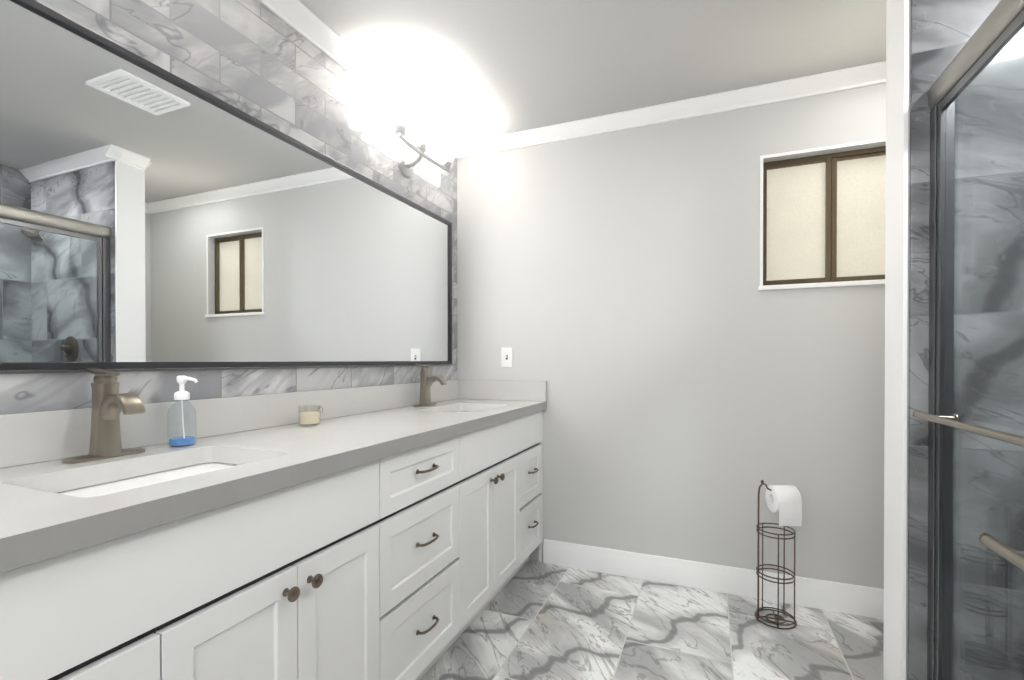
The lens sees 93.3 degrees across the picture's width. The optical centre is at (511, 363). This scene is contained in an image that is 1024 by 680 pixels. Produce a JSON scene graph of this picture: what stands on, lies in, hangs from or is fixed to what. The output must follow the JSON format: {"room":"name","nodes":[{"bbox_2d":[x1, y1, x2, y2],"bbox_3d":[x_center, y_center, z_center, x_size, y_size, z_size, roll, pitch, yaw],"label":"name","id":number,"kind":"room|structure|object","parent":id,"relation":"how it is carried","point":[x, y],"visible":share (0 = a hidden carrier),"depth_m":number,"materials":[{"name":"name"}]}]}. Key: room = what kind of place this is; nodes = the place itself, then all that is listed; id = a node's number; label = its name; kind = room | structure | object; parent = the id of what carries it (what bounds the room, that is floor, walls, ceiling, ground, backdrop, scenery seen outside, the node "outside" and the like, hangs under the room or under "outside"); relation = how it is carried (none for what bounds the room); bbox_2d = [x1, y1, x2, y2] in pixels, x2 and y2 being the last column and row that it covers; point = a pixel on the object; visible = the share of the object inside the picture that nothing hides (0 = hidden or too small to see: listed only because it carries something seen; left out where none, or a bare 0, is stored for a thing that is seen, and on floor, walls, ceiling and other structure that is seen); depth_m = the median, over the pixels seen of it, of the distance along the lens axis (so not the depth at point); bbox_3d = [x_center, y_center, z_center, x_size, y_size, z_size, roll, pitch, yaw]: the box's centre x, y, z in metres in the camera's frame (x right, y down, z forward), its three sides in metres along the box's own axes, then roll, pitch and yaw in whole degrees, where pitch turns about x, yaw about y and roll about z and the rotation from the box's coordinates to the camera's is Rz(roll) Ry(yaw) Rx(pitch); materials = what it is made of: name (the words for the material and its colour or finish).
{"room":"bathroom","nodes":[
{"label":"bathroom","id":0,"kind":"room"},
{"bbox_2d":[0,0,456,413],"bbox_3d":[-1.120,-0.080,1.168,0.100,2.440,4.145,0,0,22],"label":"wall","id":1,"kind":"structure","parent":0,"point":[257,59],"depth_m":1.66,"materials":[{"name":"tile"}]},
{"bbox_2d":[0,0,451,370],"bbox_3d":[-0.780,-0.403,1.827,0.027,0.830,2.205,0,0,22],"label":"mirror","id":2,"kind":"object","parent":1,"relation":"attached to","point":[153,216],"visible":1,"depth_m":1.38,"materials":[{"name":"grey mirror"}]},
{"bbox_2d":[0,380,546,467],"bbox_3d":[-0.528,0.165,1.722,0.573,0.115,2.427,0,0,22],"label":"backsplash","id":3,"kind":"structure","parent":1,"relation":"attached to","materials":[{"name":"stone"}]},
{"bbox_2d":[258,0,460,158],"bbox_3d":[-1.049,-1.266,1.121,0.062,0.066,3.925,0,0,22],"label":"crown molding","id":4,"kind":"structure","parent":1,"relation":"attached to","point":[303,20],"depth_m":1.97,"materials":[{"name":"white paint"}]},
{"bbox_2d":[386,95,458,176],"bbox_3d":[-0.456,-1.071,2.411,0.181,0.255,0.547,0,0,22],"label":"sconce","id":5,"kind":"object","parent":1,"relation":"attached to","point":[400,109],"visible":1,"depth_m":2.38,"materials":[{"name":"white glass"}]},
{"bbox_2d":[299,0,885,142],"bbox_3d":[0.291,-1.336,0.583,3.150,0.080,4.145,0,0,22],"label":"ceiling","id":6,"kind":"structure","parent":0,"point":[461,71],"depth_m":2.00,"materials":[{"name":"grey paint"}]},
{"bbox_2d":[420,559,883,679],"bbox_3d":[0.291,1.184,0.598,3.150,0.080,4.145,0,0,22],"label":"floor","id":7,"kind":"structure","parent":0,"point":[535,620],"depth_m":2.00,"materials":[{"name":"tile"}]},
{"bbox_2d":[0,408,546,679],"bbox_3d":[-0.523,0.702,1.727,0.580,0.867,2.422,0,0,22],"label":"bathroom vanity","id":8,"kind":"object","parent":7,"relation":"on","point":[385,532],"depth_m":1.13,"materials":[{"name":"white paint"}]},
{"bbox_2d":[0,396,546,563],"bbox_3d":[-0.528,0.244,1.723,0.572,0.045,2.427,0,0,22],"label":"countertop","id":9,"kind":"structure","parent":8,"relation":"on","point":[33,518],"depth_m":1.09,"materials":[{"name":"grey stone"}]},
{"bbox_2d":[62,367,145,463],"bbox_3d":[-0.952,0.117,1.152,0.182,0.216,0.158,0,0,22],"label":"faucet","id":10,"kind":"object","parent":9,"relation":"on","point":[110,402],"visible":0.98,"depth_m":1.14,"materials":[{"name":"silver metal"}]},
{"bbox_2d":[44,456,247,495],"bbox_3d":[-0.768,0.342,1.067,0.359,0.167,0.490,0,0,22],"label":"sink","id":11,"kind":"object","parent":9,"relation":"in","point":[95,485],"depth_m":1.14,"materials":[{"name":"white ceramic"}]},
{"bbox_2d":[167,376,197,446],"bbox_3d":[-0.897,0.129,1.318,0.076,0.190,0.066,0,0,22],"label":"soap dispenser","id":12,"kind":"object","parent":9,"relation":"on","point":[181,394],"visible":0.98,"depth_m":1.31,"materials":[{"name":"blue"}]},
{"bbox_2d":[298,405,322,425],"bbox_3d":[-0.722,0.188,1.746,0.076,0.068,0.100,0,0,22],"label":"candle jar","id":13,"kind":"object","parent":9,"relation":"on","point":[310,417],"visible":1,"depth_m":1.71,"materials":[{"name":"beige wax"}]},
{"bbox_2d":[413,364,446,406],"bbox_3d":[-0.418,0.109,2.457,0.182,0.216,0.158,0,0,22],"label":"faucet","id":14,"kind":"object","parent":9,"relation":"on","point":[427,381],"visible":1,"depth_m":2.44,"materials":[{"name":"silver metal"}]},
{"bbox_2d":[448,408,483,411],"bbox_3d":[-0.230,0.334,2.382,0.359,0.167,0.490,0,0,22],"label":"sink","id":15,"kind":"object","parent":9,"relation":"in","point":[449,409],"depth_m":2.60,"materials":[{"name":"white ceramic"}]},
{"bbox_2d":[754,480,801,628],"bbox_3d":[1.172,0.825,2.134,0.180,0.617,0.166,0,0,22],"label":"toilet paper stand","id":16,"kind":"object","parent":7,"relation":"on","point":[784,502],"visible":1,"depth_m":2.10,"materials":[{"name":"brown metal"}]},
{"bbox_3d":[0.995,1.058,0.765,0.134,0.170,1.505,0,0,22],"label":"shower curb","id":17,"kind":"object","parent":7,"relation":"on","visible":0},
{"bbox_2d":[927,9,1023,679],"bbox_3d":[0.996,0.108,0.759,0.048,1.729,1.503,0,0,22],"label":"shower door","id":18,"kind":"object","parent":17,"relation":"on","point":[942,214],"visible":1,"depth_m":1.40,"materials":[{"name":"clear glass"}]},
{"bbox_2d":[912,410,1023,570],"bbox_3d":[1.073,0.275,1.082,0.071,0.274,0.704,0,0,22],"label":"rail","id":19,"kind":"object","parent":18,"relation":"attached to","point":[1005,551],"visible":1,"depth_m":1.03,"materials":[{"name":"silver metal"}]},
{"bbox_2d":[928,0,1023,108],"bbox_3d":[0.997,-0.795,0.753,0.054,0.075,1.503,0,0,22],"label":"header","id":20,"kind":"object","parent":18,"relation":"attached to","point":[1000,18],"visible":0.67,"depth_m":1.20,"materials":[{"name":"silver metal"}]},
{"bbox_2d":[457,83,885,588],"bbox_3d":[0.727,-0.088,2.586,2.245,2.440,0.120,0,0,22],"label":"wall","id":21,"kind":"structure","parent":0,"point":[608,283],"depth_m":2.46,"materials":[{"name":"grey paint"}]},
{"bbox_2d":[501,347,512,366],"bbox_3d":[-0.032,-0.034,2.824,0.072,0.116,0.016,0,0,22],"label":"switch plate","id":22,"kind":"object","parent":21,"relation":"attached to","point":[506,356],"visible":1,"depth_m":2.82,"materials":[{"name":"white plastic"}]},
{"bbox_2d":[458,61,885,158],"bbox_3d":[1.019,-1.273,2.361,2.950,0.066,0.062,0,0,22],"label":"crown molding","id":23,"kind":"structure","parent":21,"relation":"attached to","point":[829,82],"depth_m":2.41,"materials":[{"name":"white paint"}]},
{"bbox_2d":[543,539,883,619],"bbox_3d":[1.286,1.068,2.290,2.389,0.130,0.016,0,0,22],"label":"baseboard","id":24,"kind":"structure","parent":21,"relation":"attached to","point":[859,600],"depth_m":2.39,"materials":[{"name":"white paint"}]},
{"bbox_2d":[758,138,885,290],"bbox_3d":[1.491,-0.672,2.251,0.620,0.646,0.122,0,0,22],"label":"window","id":25,"kind":"structure","parent":21,"relation":"attached to","point":[822,221],"depth_m":2.27,"materials":[{"name":"beige glass"}]},
{"bbox_2d":[906,0,910,679],"bbox_3d":[1.687,-0.081,1.374,0.960,2.440,0.135,0,0,22],"label":"wall pillar","id":26,"kind":"structure","parent":0,"point":[908,343],"depth_m":1.49,"materials":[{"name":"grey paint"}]},
{"bbox_2d":[883,0,908,679],"bbox_3d":[1.237,-0.082,1.559,0.012,2.440,0.163,0,0,22],"label":"trim","id":27,"kind":"structure","parent":26,"relation":"attached to","point":[896,289],"depth_m":1.54,"materials":[{"name":"white paint"}]},
{"bbox_2d":[907,0,1023,679],"bbox_3d":[1.663,-0.080,1.305,0.952,2.440,0.012,0,0,22],"label":"wall tile","id":28,"kind":"structure","parent":26,"relation":"attached to","point":[942,32],"depth_m":1.42,"materials":[{"name":"tile"}]}
]}

